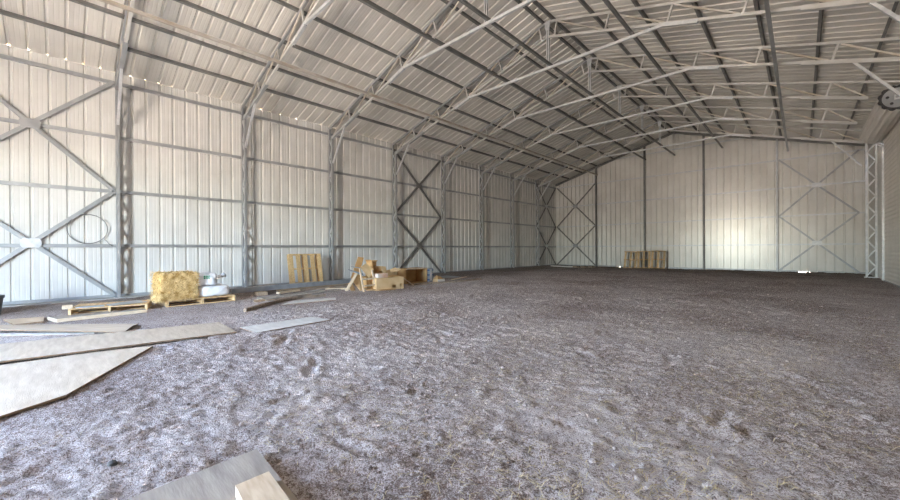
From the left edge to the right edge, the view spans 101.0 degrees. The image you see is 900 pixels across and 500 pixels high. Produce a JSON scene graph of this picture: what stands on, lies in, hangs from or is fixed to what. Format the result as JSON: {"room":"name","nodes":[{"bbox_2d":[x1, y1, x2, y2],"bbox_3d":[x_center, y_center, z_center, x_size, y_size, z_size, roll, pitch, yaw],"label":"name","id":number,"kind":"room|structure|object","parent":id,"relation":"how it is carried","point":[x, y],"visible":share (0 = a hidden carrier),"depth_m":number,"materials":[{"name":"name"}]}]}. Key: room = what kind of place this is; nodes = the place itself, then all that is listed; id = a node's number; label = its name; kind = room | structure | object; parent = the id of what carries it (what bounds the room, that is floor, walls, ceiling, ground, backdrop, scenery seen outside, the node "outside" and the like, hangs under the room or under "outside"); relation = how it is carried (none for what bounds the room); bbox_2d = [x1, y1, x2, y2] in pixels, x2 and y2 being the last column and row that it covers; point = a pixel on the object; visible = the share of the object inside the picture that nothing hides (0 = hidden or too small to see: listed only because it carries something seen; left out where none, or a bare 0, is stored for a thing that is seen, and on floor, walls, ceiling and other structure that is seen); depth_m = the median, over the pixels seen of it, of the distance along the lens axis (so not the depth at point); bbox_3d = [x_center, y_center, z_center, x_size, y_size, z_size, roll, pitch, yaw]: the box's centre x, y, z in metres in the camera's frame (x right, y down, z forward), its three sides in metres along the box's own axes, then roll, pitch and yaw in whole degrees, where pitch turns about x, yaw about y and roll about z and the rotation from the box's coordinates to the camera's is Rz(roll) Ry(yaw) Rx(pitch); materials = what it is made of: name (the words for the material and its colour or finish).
{"room":"farm building","nodes":[
{"label":"farm building","id":0,"kind":"room"},
{"bbox_2d":[0,44,555,301],"bbox_3d":[-2.633,-1.706,16.484,0.032,6.134,30.370,0,0,43],"label":"wall","id":1,"kind":"structure","parent":0,"point":[26,155],"depth_m":11.26,"materials":[{"name":"metal"}]},
{"bbox_2d":[2,295,148,306],"bbox_3d":[-2.426,1.351,16.310,0.350,0.320,30.370,0,0,43],"label":"trim","id":2,"kind":"structure","parent":1,"relation":"attached to","point":[52,302],"depth_m":8.96,"materials":[{"name":"metal"}]},
{"bbox_2d":[0,54,554,188],"bbox_3d":[-2.620,-4.467,16.438,0.060,0.085,30.250,0,0,43],"label":"beam","id":3,"kind":"structure","parent":1,"relation":"attached to","point":[15,59],"depth_m":11.15,"materials":[{"name":"metal"}]},
{"bbox_2d":[0,180,554,227],"bbox_3d":[-2.604,-1.595,16.444,0.060,0.085,30.250,0,0,43],"label":"beam","id":4,"kind":"structure","parent":1,"relation":"attached to","point":[1,181],"depth_m":11.26,"materials":[{"name":"metal"}]},
{"bbox_2d":[0,117,555,207],"bbox_3d":[-2.612,-3.031,16.441,0.060,0.085,30.250,0,0,43],"label":"beam","id":5,"kind":"structure","parent":1,"relation":"attached to","point":[2,119],"depth_m":11.43,"materials":[{"name":"metal"}]},
{"bbox_2d":[0,244,555,246],"bbox_3d":[-2.596,-0.159,16.447,0.060,0.085,30.250,0,0,43],"label":"beam","id":6,"kind":"structure","parent":1,"relation":"attached to","point":[1,245],"depth_m":11.18,"materials":[{"name":"metal"}]},
{"bbox_2d":[66,214,111,245],"bbox_3d":[-9.167,-0.504,9.451,0.062,0.822,0.851,0,0,43],"label":"wire loop","id":7,"kind":"object","parent":6,"relation":"on","point":[81,214],"visible":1,"depth_m":9.44,"materials":[{"name":"metal"}]},
{"bbox_2d":[2,264,554,304],"bbox_3d":[-2.579,1.229,16.454,0.070,0.205,30.370,0,0,43],"label":"baseboard","id":8,"kind":"structure","parent":1,"relation":"attached to","point":[140,293],"depth_m":9.51,"materials":[{"name":"metal"}]},
{"bbox_2d":[0,265,899,499],"bbox_3d":[2.985,1.192,11.147,15.490,0.130,30.420,0,0,43],"label":"floor","id":9,"kind":"structure","parent":0,"point":[150,453],"depth_m":3.15,"materials":[{"name":"soil"}]},
{"bbox_2d":[3,317,43,324],"bbox_3d":[-7.377,1.232,6.495,0.818,0.025,0.451,0,0,31],"label":"board","id":10,"kind":"object","parent":9,"relation":"on","point":[20,321],"visible":0.91,"depth_m":6.41,"materials":[{"name":"brown wood"}]},
{"bbox_2d":[0,332,93,336],"bbox_3d":[-6.007,1.242,5.451,1.561,0.006,0.201,0,0,-2],"label":"board","id":11,"kind":"object","parent":9,"relation":"on","point":[69,333],"visible":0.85,"depth_m":5.45,"materials":[{"name":"brown wood"}]},
{"bbox_2d":[0,324,137,332],"bbox_3d":[-6.066,1.203,5.670,2.400,0.072,0.656,0,0,-7],"label":"board","id":12,"kind":"object","parent":9,"relation":"on","point":[111,328],"visible":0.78,"depth_m":5.70,"materials":[{"name":"brown wood"}]},
{"bbox_2d":[0,346,152,418],"bbox_3d":[-3.712,1.223,3.214,2.600,0.020,2.090,0,0,43],"label":"plywood sheet","id":13,"kind":"object","parent":9,"relation":"on","point":[26,385],"visible":1,"depth_m":3.56,"materials":[{"name":"wood"}]},
{"bbox_2d":[47,309,146,322],"bbox_3d":[-6.495,1.213,6.878,1.356,0.060,0.420,0,0,-42],"label":"plank","id":14,"kind":"object","parent":9,"relation":"on","point":[65,318],"visible":1,"depth_m":6.79,"materials":[{"name":"brown wood"}]},
{"bbox_2d":[68,300,151,314],"bbox_3d":[-6.984,1.185,7.699,1.180,0.136,0.722,0,1,-33],"label":"wooden pallet","id":15,"kind":"object","parent":9,"relation":"on","point":[146,305],"visible":0.73,"depth_m":7.62,"materials":[{"name":"brown wood"}]},
{"bbox_2d":[106,300,146,305],"bbox_3d":[-6.835,1.107,7.800,0.549,0.012,0.612,0,0,34],"label":"metal sheet","id":16,"kind":"object","parent":15,"relation":"on","point":[133,301],"visible":1,"depth_m":7.78,"materials":[{"name":"metal"}]},
{"bbox_2d":[0,322,236,362],"bbox_3d":[-4.815,1.204,4.769,3.385,0.068,1.260,0,0,-44],"label":"plywood sheet","id":17,"kind":"object","parent":9,"relation":"on","point":[17,351],"visible":1,"depth_m":4.86,"materials":[{"name":"wood"}]},
{"bbox_2d":[114,76,122,297],"bbox_3d":[-8.719,-1.612,9.736,0.345,5.980,0.180,0,0,43],"label":"lattice column","id":18,"kind":"structure","parent":9,"relation":"on","point":[117,127],"depth_m":9.65,"materials":[{"name":"metal"}]},
{"bbox_2d":[0,81,114,191],"bbox_3d":[-9.861,-2.975,8.708,0.046,2.933,2.988,0,0,43],"label":"brace","id":19,"kind":"object","parent":18,"relation":"attached to","point":[24,122],"visible":1,"depth_m":8.96,"materials":[{"name":"metal"}]},
{"bbox_2d":[0,191,115,296],"bbox_3d":[-9.845,-0.166,8.714,0.046,2.808,2.986,0,0,43],"label":"brace","id":20,"kind":"object","parent":18,"relation":"attached to","point":[25,242],"visible":1,"depth_m":8.96,"materials":[{"name":"metal"}]},
{"bbox_2d":[115,0,134,124],"bbox_3d":[-3.315,-5.077,4.588,15.238,3.622,0.088,0,0,43],"label":"roof truss","id":21,"kind":"object","parent":18,"relation":"on","point":[124,42],"visible":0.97,"depth_m":8.80,"materials":[{"name":"metal"}]},
{"bbox_2d":[156,294,234,306],"bbox_3d":[-6.031,1.177,8.820,0.954,0.136,1.360,-2,-1,40],"label":"wooden pallet","id":22,"kind":"object","parent":9,"relation":"on","point":[231,297],"visible":0.58,"depth_m":8.63,"materials":[{"name":"brown wood"}]},
{"bbox_2d":[148,269,199,302],"bbox_3d":[-6.285,0.802,8.390,0.983,0.711,0.900,0,0,39],"label":"bale","id":23,"kind":"object","parent":22,"relation":"on","point":[173,285],"visible":1,"depth_m":8.14},
{"bbox_2d":[197,283,228,296],"bbox_3d":[-5.775,0.969,8.945,0.753,0.275,0.665,0,0,40],"label":"bag","id":24,"kind":"object","parent":22,"relation":"on","point":[218,289],"visible":0.71,"depth_m":8.69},
{"bbox_2d":[194,272,225,285],"bbox_3d":[-5.833,0.691,8.927,0.667,0.313,0.711,0,0,38],"label":"bag","id":25,"kind":"object","parent":24,"relation":"on","point":[206,278],"visible":0.69,"depth_m":8.69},
{"bbox_2d":[127,449,297,499],"bbox_3d":[-1.233,1.201,1.250,1.259,0.020,1.478,0,0,45],"label":"plywood sheet","id":26,"kind":"object","parent":9,"relation":"on","point":[218,481],"visible":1,"depth_m":1.90,"materials":[{"name":"wood"}]},
{"bbox_2d":[235,471,288,499],"bbox_3d":[-0.809,1.157,1.655,0.160,0.055,0.514,0,0,-42],"label":"block","id":27,"kind":"object","parent":26,"relation":"on","point":[264,486],"visible":1,"depth_m":1.75,"materials":[{"name":"wood"}]},
{"bbox_2d":[241,107,246,286],"bbox_3d":[-6.623,-1.628,11.948,0.345,5.980,0.180,0,0,43],"label":"lattice column","id":28,"kind":"structure","parent":9,"relation":"on","point":[243,121],"depth_m":11.88,"materials":[{"name":"metal"}]},
{"bbox_2d":[241,0,333,147],"bbox_3d":[-1.219,-5.093,6.801,15.238,3.622,0.088,0,0,43],"label":"roof truss","id":29,"kind":"object","parent":28,"relation":"on","point":[311,14],"visible":0.98,"depth_m":9.82,"materials":[{"name":"metal"}]},
{"bbox_2d":[239,317,329,332],"bbox_3d":[-2.665,1.215,6.108,0.621,0.012,1.264,0,0,41],"label":"plywood sheet","id":30,"kind":"object","parent":9,"relation":"on","point":[272,326],"visible":0.91,"depth_m":6.02,"materials":[{"name":"wood"}]},
{"bbox_2d":[244,294,325,311],"bbox_3d":[-3.825,1.190,8.639,0.340,0.085,2.514,0,0,19],"label":"plank","id":31,"kind":"object","parent":9,"relation":"on","point":[247,309],"visible":1,"depth_m":8.62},
{"bbox_2d":[257,289,340,298],"bbox_3d":[-4.053,1.199,10.225,0.200,0.055,2.433,0,0,34],"label":"plank","id":32,"kind":"object","parent":9,"relation":"on","point":[326,290],"visible":0.86,"depth_m":10.02,"materials":[{"name":"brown wood"}]},
{"bbox_2d":[287,254,322,283],"bbox_3d":[-5.083,0.653,13.041,0.347,1.036,1.165,0,0,43],"label":"wooden pallet","id":33,"kind":"object","parent":9,"relation":"on","point":[318,268],"visible":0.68,"depth_m":12.99,"materials":[{"name":"brown wood"}]},
{"bbox_2d":[281,298,335,304],"bbox_3d":[-3.348,1.216,8.831,1.438,0.012,0.462,0,0,-39],"label":"board","id":34,"kind":"object","parent":9,"relation":"on","point":[323,299],"visible":1,"depth_m":8.73,"materials":[{"name":"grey wood"}]},
{"bbox_2d":[276,283,347,291],"bbox_3d":[-4.132,1.190,12.504,0.180,0.085,3.560,0,0,33],"label":"plank","id":35,"kind":"object","parent":9,"relation":"on","point":[344,283],"visible":0.36,"depth_m":11.75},
{"bbox_2d":[228,279,353,293],"bbox_3d":[-4.616,1.089,11.536,0.160,0.185,4.378,0,0,31],"label":"channel","id":36,"kind":"object","parent":35,"relation":"on","point":[330,282],"visible":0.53,"depth_m":10.96,"materials":[{"name":"metal"}]},
{"bbox_2d":[284,284,355,291],"bbox_3d":[-4.059,1.203,11.781,0.220,0.055,2.562,0,0,38],"label":"plank","id":37,"kind":"object","parent":9,"relation":"on","point":[345,285],"visible":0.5,"depth_m":11.70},
{"bbox_2d":[328,129,333,279],"bbox_3d":[-4.526,-1.644,14.161,0.345,5.980,0.180,0,0,43],"label":"lattice column","id":38,"kind":"structure","parent":9,"relation":"on","point":[330,141],"depth_m":14.15,"materials":[{"name":"metal"}]},
{"bbox_2d":[328,0,535,162],"bbox_3d":[0.878,-5.109,9.013,15.238,3.622,0.088,0,0,43],"label":"roof truss","id":39,"kind":"object","parent":38,"relation":"on","point":[409,62],"visible":0.97,"depth_m":10.71,"materials":[{"name":"metal"}]},
{"bbox_2d":[345,274,357,290],"bbox_3d":[-2.899,0.944,10.935,0.100,0.458,0.613,0,0,13],"label":"plank","id":40,"kind":"object","parent":9,"relation":"on","point":[355,275],"visible":1,"depth_m":10.90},
{"bbox_2d":[354,277,361,290],"bbox_3d":[-2.743,1.007,11.166,0.271,0.414,0.267,0,0,33],"label":"cardboard sheet","id":41,"kind":"object","parent":9,"relation":"on","point":[357,281],"visible":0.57,"depth_m":11.16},
{"bbox_2d":[360,276,371,288],"bbox_3d":[-2.598,1.040,12.124,0.500,0.360,0.660,0,0,40],"label":"cardboard box","id":42,"kind":"object","parent":9,"relation":"on","point":[365,282],"visible":0.24,"depth_m":11.76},
{"bbox_2d":[351,257,363,277],"bbox_3d":[-2.928,0.572,11.746,0.139,0.703,0.772,0,0,8],"label":"cardboard sheet","id":43,"kind":"object","parent":42,"relation":"on","point":[359,261],"visible":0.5,"depth_m":11.87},
{"bbox_2d":[360,264,373,277],"bbox_3d":[-2.585,0.650,11.605,0.318,0.466,0.325,0,0,17],"label":"cardboard sheet","id":44,"kind":"object","parent":42,"relation":"on","point":[366,268],"visible":0.86,"depth_m":11.56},
{"bbox_2d":[365,266,381,276],"bbox_3d":[-2.502,0.694,12.155,0.360,0.320,0.380,0,0,37],"label":"cardboard box","id":45,"kind":"object","parent":42,"relation":"on","point":[376,268],"visible":0.27,"depth_m":12.31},
{"bbox_2d":[359,268,374,291],"bbox_3d":[-2.428,0.891,11.011,0.219,0.712,0.500,0,0,43],"label":"ladder","id":46,"kind":"object","parent":9,"relation":"on","point":[363,285],"visible":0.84,"depth_m":10.89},
{"bbox_2d":[372,276,403,290],"bbox_3d":[-1.909,1.032,11.471,0.980,0.370,0.260,0,0,-43],"label":"cardboard box","id":47,"kind":"object","parent":9,"relation":"on","point":[397,282],"visible":0.94,"depth_m":11.35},
{"bbox_2d":[374,273,387,277],"bbox_3d":[-2.105,0.781,11.338,0.200,0.130,0.360,0,0,41],"label":"cardboard box","id":48,"kind":"object","parent":47,"relation":"on","point":[377,275],"visible":0.99,"depth_m":11.26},
{"bbox_2d":[392,145,397,267],"bbox_3d":[-2.430,-1.659,16.373,0.345,5.980,0.180,0,0,43],"label":"lattice column","id":49,"kind":"structure","parent":9,"relation":"on","point":[394,166],"depth_m":16.37,"materials":[{"name":"metal"}]},
{"bbox_2d":[394,149,440,218],"bbox_3d":[-1.475,-3.039,17.558,0.046,2.943,2.998,0,0,43],"label":"brace","id":50,"kind":"object","parent":49,"relation":"attached to","point":[418,185],"visible":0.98,"depth_m":17.51,"materials":[{"name":"metal"}]},
{"bbox_2d":[397,216,441,272],"bbox_3d":[-1.459,-0.230,17.563,0.046,2.819,2.996,0,0,43],"label":"brace","id":51,"kind":"object","parent":49,"relation":"attached to","point":[398,219],"visible":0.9,"depth_m":17.55,"materials":[{"name":"metal"}]},
{"bbox_2d":[392,0,899,174],"bbox_3d":[2.974,-5.125,11.226,15.238,3.622,0.088,0,0,43],"label":"roof truss","id":52,"kind":"object","parent":49,"relation":"on","point":[827,4],"visible":1,"depth_m":9.96,"materials":[{"name":"metal"}]},
{"bbox_2d":[0,9,568,178],"bbox_3d":[-1.848,-5.037,15.703,0.082,0.098,30.150,0,0,43],"label":"purlin","id":53,"kind":"structure","parent":52,"relation":"on","point":[2,12],"depth_m":10.23,"materials":[{"name":"metal"}]},
{"bbox_2d":[68,0,582,172],"bbox_3d":[-1.124,-5.333,15.014,0.082,0.098,30.150,0,0,43],"label":"purlin","id":54,"kind":"structure","parent":52,"relation":"on","point":[81,2],"depth_m":10.40,"materials":[{"name":"metal"}]},
{"bbox_2d":[98,0,597,174],"bbox_3d":[-0.312,-5.035,14.358,0.070,0.065,30.110,0,0,43],"label":"purlin","id":55,"kind":"object","parent":52,"relation":"attached to","point":[110,2],"visible":1,"depth_m":10.01,"materials":[{"name":"grey metal"}]},
{"bbox_2d":[358,0,645,159],"bbox_3d":[1.884,-5.569,12.273,0.070,0.065,30.110,0,0,43],"label":"purlin","id":56,"kind":"object","parent":52,"relation":"on","point":[371,5],"visible":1,"depth_m":10.87,"materials":[{"name":"metal"}]},
{"bbox_2d":[441,0,649,142],"bbox_3d":[1.990,-6.604,12.054,0.082,0.098,30.150,0,0,43],"label":"purlin","id":57,"kind":"structure","parent":52,"relation":"on","point":[463,13],"depth_m":12.72,"materials":[{"name":"metal"}]},
{"bbox_2d":[458,0,674,155],"bbox_3d":[3.038,-5.574,11.179,0.070,0.065,30.110,0,0,43],"label":"purlin","id":58,"kind":"object","parent":52,"relation":"on","point":[464,2],"visible":1,"depth_m":10.79,"materials":[{"name":"metal"}]},
{"bbox_2d":[514,0,669,133],"bbox_3d":[2.801,-6.936,11.283,0.082,0.098,30.150,0,0,43],"label":"purlin","id":59,"kind":"structure","parent":52,"relation":"on","point":[526,8],"depth_m":12.85,"materials":[{"name":"metal"}]},
{"bbox_2d":[532,0,676,131],"bbox_3d":[3.034,-6.936,11.063,0.082,0.098,30.150,0,0,43],"label":"purlin","id":60,"kind":"structure","parent":52,"relation":"on","point":[536,2],"depth_m":12.85,"materials":[{"name":"metal"}]},
{"bbox_2d":[602,0,722,147],"bbox_3d":[4.715,-5.580,9.590,0.070,0.065,30.110,0,0,43],"label":"strut","id":61,"kind":"object","parent":52,"relation":"on","point":[609,5],"visible":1,"depth_m":10.71,"materials":[{"name":"metal"}]},
{"bbox_2d":[631,0,724,134],"bbox_3d":[4.750,-6.252,9.441,0.082,0.098,30.150,0,0,43],"label":"purlin","id":62,"kind":"structure","parent":52,"relation":"on","point":[635,2],"depth_m":11.63,"materials":[{"name":"metal"}]},
{"bbox_2d":[753,0,781,138],"bbox_3d":[6.424,-5.584,7.861,0.082,0.098,30.150,0,0,43],"label":"purlin","id":63,"kind":"structure","parent":52,"relation":"on","point":[756,2],"depth_m":10.55,"materials":[{"name":"metal"}]},
{"bbox_2d":[764,0,788,151],"bbox_3d":[6.657,-4.909,7.755,0.070,0.065,30.110,0,0,43],"label":"strut","id":64,"kind":"object","parent":52,"relation":"attached to","point":[766,2],"visible":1,"depth_m":9.57,"materials":[{"name":"metal"}]},
{"bbox_2d":[809,2,823,140],"bbox_3d":[7.195,-5.276,7.132,0.082,0.098,30.150,0,0,43],"label":"purlin","id":65,"kind":"structure","parent":52,"relation":"on","point":[820,16],"depth_m":9.96,"materials":[{"name":"metal"}]},
{"bbox_2d":[841,1,898,142],"bbox_3d":[7.973,-4.966,6.397,0.082,0.098,30.150,0,0,43],"label":"purlin","id":66,"kind":"structure","parent":52,"relation":"on","point":[895,5],"depth_m":9.36,"materials":[{"name":"metal"}]},
{"bbox_2d":[397,267,426,283],"bbox_3d":[-1.429,0.938,13.757,0.612,0.544,1.060,0,0,41],"label":"open box","id":67,"kind":"object","parent":9,"relation":"on","point":[414,274],"visible":0.75,"depth_m":14.03,"materials":[{"name":"cardboard"}]},
{"bbox_2d":[427,268,432,281],"bbox_3d":[-0.890,0.946,14.211,0.460,0.520,0.270,0,0,41],"label":"case","id":68,"kind":"object","parent":9,"relation":"on","point":[429,270],"visible":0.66,"depth_m":14.03,"materials":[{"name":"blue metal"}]},
{"bbox_2d":[408,280,462,284],"bbox_3d":[-0.494,1.175,13.327,2.173,0.050,0.180,0,0,-32],"label":"plank","id":69,"kind":"object","parent":9,"relation":"on","point":[458,280],"visible":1,"depth_m":13.20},
{"bbox_2d":[441,157,445,272],"bbox_3d":[-0.333,-1.675,18.585,0.345,5.980,0.180,0,0,43],"label":"lattice column","id":70,"kind":"structure","parent":9,"relation":"on","point":[444,184],"depth_m":18.56,"materials":[{"name":"metal"}]},
{"bbox_2d":[441,37,899,183],"bbox_3d":[5.071,-5.141,13.438,15.238,3.622,0.088,0,0,43],"label":"roof truss","id":71,"kind":"object","parent":70,"relation":"on","point":[818,61],"visible":1,"depth_m":11.19,"materials":[{"name":"metal"}]},
{"bbox_2d":[173,0,596,166],"bbox_3d":[-0.378,-5.637,14.305,0.082,0.098,30.150,0,0,43],"label":"purlin","id":72,"kind":"structure","parent":71,"relation":"on","point":[185,2],"depth_m":10.95,"materials":[{"name":"metal"}]},
{"bbox_2d":[272,0,613,158],"bbox_3d":[0.404,-5.957,13.562,0.082,0.098,30.150,0,0,43],"label":"purlin","id":73,"kind":"structure","parent":71,"relation":"on","point":[283,3],"depth_m":11.29,"materials":[{"name":"metal"}]},
{"bbox_2d":[7,267,899,499],"bbox_3d":[4.009,1.177,11.940,14.664,0.123,23.390,0,0,43],"label":"straw","id":74,"kind":"object","parent":9,"relation":"on","point":[710,392],"visible":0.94,"depth_m":2.60,"materials":[{"name":"plant"}]},
{"bbox_2d":[43,270,898,499],"bbox_3d":[3.996,1.181,11.942,14.627,0.103,23.374,0,0,43],"label":"clod","id":75,"kind":"object","parent":9,"relation":"on","point":[451,451],"visible":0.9,"depth_m":2.87,"materials":[{"name":"soil"}]},
{"bbox_2d":[479,167,483,269],"bbox_3d":[1.763,-1.691,20.798,0.345,5.980,0.180,0,0,43],"label":"lattice column","id":76,"kind":"structure","parent":9,"relation":"on","point":[482,190],"depth_m":20.79,"materials":[{"name":"metal"}]},
{"bbox_2d":[479,80,899,189],"bbox_3d":[7.167,-5.157,15.651,15.238,3.622,0.088,0,0,43],"label":"roof truss","id":77,"kind":"object","parent":76,"relation":"on","point":[816,96],"visible":0.98,"depth_m":13.92,"materials":[{"name":"metal"}]},
{"bbox_2d":[691,2,753,136],"bbox_3d":[5.609,-5.909,8.630,0.082,0.098,30.150,0,0,43],"label":"purlin","id":78,"kind":"structure","parent":77,"relation":"on","point":[697,11],"depth_m":11.18,"materials":[{"name":"metal"}]},
{"bbox_2d":[510,174,514,267],"bbox_3d":[3.860,-1.707,23.010,0.345,5.980,0.180,0,0,43],"label":"lattice column","id":79,"kind":"structure","parent":9,"relation":"on","point":[511,246],"depth_m":23.02,"materials":[{"name":"metal"}]},
{"bbox_2d":[510,105,871,195],"bbox_3d":[9.264,-5.173,17.863,15.238,3.622,0.088,0,0,43],"label":"roof truss","id":80,"kind":"object","parent":79,"relation":"on","point":[815,121],"visible":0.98,"depth_m":16.39,"materials":[{"name":"metal"}]},
{"bbox_2d":[535,181,539,265],"bbox_3d":[5.956,-1.723,25.223,0.345,5.980,0.180,0,0,43],"label":"lattice column","id":81,"kind":"structure","parent":9,"relation":"on","point":[536,189],"depth_m":25.21,"materials":[{"name":"metal"}]},
{"bbox_2d":[537,227,555,264],"bbox_3d":[6.860,-0.293,26.343,0.046,2.799,2.787,0,0,43],"label":"brace","id":82,"kind":"object","parent":81,"relation":"attached to","point":[537,227],"visible":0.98,"depth_m":26.42,"materials":[{"name":"metal"}]},
{"bbox_2d":[537,185,555,226],"bbox_3d":[6.844,-3.102,26.337,0.046,2.924,2.788,0,0,43],"label":"brace","id":83,"kind":"object","parent":81,"relation":"attached to","point":[546,206],"visible":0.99,"depth_m":26.41,"materials":[{"name":"metal"}]},
{"bbox_2d":[535,120,862,199],"bbox_3d":[11.360,-5.189,20.076,15.238,3.622,0.088,0,0,43],"label":"roof truss","id":84,"kind":"object","parent":81,"relation":"on","point":[833,141],"visible":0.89,"depth_m":18.41,"materials":[{"name":"metal"}]},
{"bbox_2d":[595,167,596,266],"bbox_3d":[9.953,-2.189,25.295,0.085,6.867,0.120,0,0,43],"label":"wall post","id":85,"kind":"object","parent":9,"relation":"on","point":[595,167],"visible":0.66,"depth_m":25.26,"materials":[{"name":"metal"}]},
{"bbox_2d":[556,183,594,226],"bbox_3d":[8.901,-3.114,26.341,2.893,2.925,0.046,0,0,43],"label":"brace","id":86,"kind":"object","parent":85,"relation":"attached to","point":[574,205],"visible":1,"depth_m":26.25,"materials":[{"name":"metal"}]},
{"bbox_2d":[557,225,594,264],"bbox_3d":[8.917,-0.305,26.346,2.892,2.800,0.046,0,0,43],"label":"brace","id":87,"kind":"object","parent":85,"relation":"attached to","point":[574,245],"visible":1,"depth_m":26.49,"materials":[{"name":"metal"}]},
{"bbox_2d":[623,251,636,267],"bbox_3d":[11.227,0.612,23.123,0.336,1.074,0.760,0,0,-45],"label":"wooden pallet","id":88,"kind":"object","parent":9,"relation":"on","point":[625,256],"visible":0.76,"depth_m":23.13,"materials":[{"name":"brown wood"}]},
{"bbox_2d":[636,251,650,267],"bbox_3d":[11.798,0.590,22.610,0.767,1.080,0.336,0,0,42],"label":"wooden pallet","id":89,"kind":"object","parent":9,"relation":"on","point":[649,252],"visible":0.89,"depth_m":22.61,"materials":[{"name":"brown wood"}]},
{"bbox_2d":[643,145,645,266],"bbox_3d":[12.164,-2.644,23.197,0.085,7.760,0.120,0,0,43],"label":"wall post","id":90,"kind":"object","parent":9,"relation":"on","point":[644,198],"visible":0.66,"depth_m":23.17,"materials":[{"name":"metal"}]},
{"bbox_2d":[650,251,665,268],"bbox_3d":[12.382,0.568,22.083,0.766,1.074,0.336,0,0,40],"label":"wooden pallet","id":91,"kind":"object","parent":9,"relation":"on","point":[658,252],"visible":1,"depth_m":22.09,"materials":[{"name":"brown wood"}]},
{"bbox_2d":[702,134,704,269],"bbox_3d":[14.407,-2.660,21.071,0.085,7.775,0.120,0,0,43],"label":"wall post","id":92,"kind":"object","parent":9,"relation":"on","point":[703,153],"visible":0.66,"depth_m":21.03,"materials":[{"name":"metal"}]},
{"bbox_2d":[776,139,777,271],"bbox_3d":[16.682,-2.210,18.919,0.085,6.858,0.120,0,0,43],"label":"wall post","id":93,"kind":"object","parent":9,"relation":"on","point":[776,139],"visible":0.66,"depth_m":18.88,"materials":[{"name":"metal"}]},
{"bbox_2d":[778,150,859,215],"bbox_3d":[17.753,-3.148,17.953,2.804,2.924,0.046,0,0,43],"label":"brace","id":94,"kind":"object","parent":93,"relation":"attached to","point":[819,184],"visible":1,"depth_m":17.87,"materials":[{"name":"metal"}]},
{"bbox_2d":[779,213,859,272],"bbox_3d":[17.769,-0.339,17.958,2.803,2.799,0.046,0,0,43],"label":"brace","id":95,"kind":"object","parent":93,"relation":"attached to","point":[814,242],"visible":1,"depth_m":17.87,"materials":[{"name":"metal"}]},
{"bbox_2d":[864,143,878,277],"bbox_3d":[16.883,-1.695,14.869,0.390,6.000,0.180,0,0,43],"label":"lattice column","id":96,"kind":"structure","parent":9,"relation":"on","point":[866,145],"depth_m":14.86,"materials":[{"name":"metal"}]},
{"bbox_3d":[-1.934,1.020,12.390,0.360,0.390,0.300,0,0,39],"label":"cardboard box","id":97,"kind":"object","parent":9,"relation":"on","visible":0},
{"bbox_2d":[379,268,400,276],"bbox_3d":[-2.017,0.733,12.314,0.363,0.265,0.719,0,0,39],"label":"cardboard box","id":98,"kind":"object","parent":97,"relation":"on","point":[393,271],"visible":0.8,"depth_m":12.40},
{"bbox_2d":[0,0,899,184],"bbox_3d":[2.963,-5.864,11.152,16.050,2.396,30.770,0,0,43],"label":"ceiling","id":99,"kind":"structure","parent":0,"point":[355,17],"depth_m":11.23,"materials":[{"name":"metal"}]},
{"bbox_2d":[578,0,699,133],"bbox_3d":[3.892,-6.594,10.252,0.082,0.098,30.150,0,0,43],"label":"purlin","id":100,"kind":"structure","parent":99,"relation":"attached to","point":[584,4],"depth_m":12.32,"materials":[{"name":"metal"}]},
{"bbox_2d":[555,132,868,271],"bbox_3d":[13.435,-2.932,22.191,15.450,8.386,0.032,0,0,43],"label":"wall","id":101,"kind":"structure","parent":0,"point":[741,151],"depth_m":20.63,"materials":[{"name":"metal"}]},
{"bbox_2d":[615,138,744,159],"bbox_3d":[13.352,-6.003,22.181,6.951,0.070,0.060,0,0,43],"label":"beam","id":102,"kind":"structure","parent":101,"relation":"attached to","point":[736,138],"depth_m":21.80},
{"bbox_2d":[555,131,864,185],"bbox_3d":[13.384,-5.881,22.127,15.414,2.392,0.090,0,0,43],"label":"trim","id":103,"kind":"structure","parent":101,"relation":"attached to","point":[673,132],"depth_m":20.67,"materials":[{"name":"metal"}]},
{"bbox_2d":[556,180,864,207],"bbox_3d":[13.408,-3.131,22.149,15.310,0.070,0.060,0,0,43],"label":"beam","id":104,"kind":"structure","parent":101,"relation":"attached to","point":[860,180],"depth_m":20.37,"materials":[{"name":"metal"}]},
{"bbox_2d":[556,212,864,227],"bbox_3d":[13.416,-1.695,22.152,15.310,0.070,0.060,0,0,43],"label":"beam","id":105,"kind":"structure","parent":101,"relation":"attached to","point":[846,212],"depth_m":20.35,"materials":[{"name":"metal"}]},
{"bbox_2d":[556,243,864,246],"bbox_3d":[13.425,-0.259,22.154,15.310,0.070,0.060,0,0,43],"label":"beam","id":106,"kind":"structure","parent":101,"relation":"attached to","point":[826,243],"depth_m":20.16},
{"bbox_2d":[558,149,864,188],"bbox_3d":[13.400,-4.567,22.146,15.310,0.070,0.060,0,0,43],"label":"beam","id":107,"kind":"structure","parent":101,"relation":"attached to","point":[857,149],"depth_m":20.40,"materials":[{"name":"metal"}]},
{"bbox_2d":[556,264,868,273],"bbox_3d":[13.452,1.133,22.141,15.380,0.195,0.060,0,0,43],"label":"baseboard","id":108,"kind":"structure","parent":101,"relation":"attached to","point":[556,264],"depth_m":20.16,"materials":[{"name":"metal"}]},
{"bbox_2d":[868,139,883,278],"bbox_3d":[8.605,-1.736,5.835,0.032,6.110,30.370,0,0,43],"label":"wall","id":109,"kind":"structure","parent":0,"point":[871,152],"depth_m":15.54,"materials":[{"name":"metal"}]},
{"bbox_2d":[859,84,899,286],"bbox_3d":[13.989,-1.678,11.976,0.699,5.810,4.930,0,0,43],"label":"door","id":110,"kind":"structure","parent":109,"relation":"in","point":[883,122],"depth_m":12.10,"materials":[{"name":"metal"}]},
{"bbox_2d":[883,118,899,285],"bbox_3d":[14.316,-1.544,11.942,0.020,5.458,4.250,0,0,43],"label":"curtain","id":111,"kind":"object","parent":110,"relation":"hanging from","point":[891,149],"depth_m":12.30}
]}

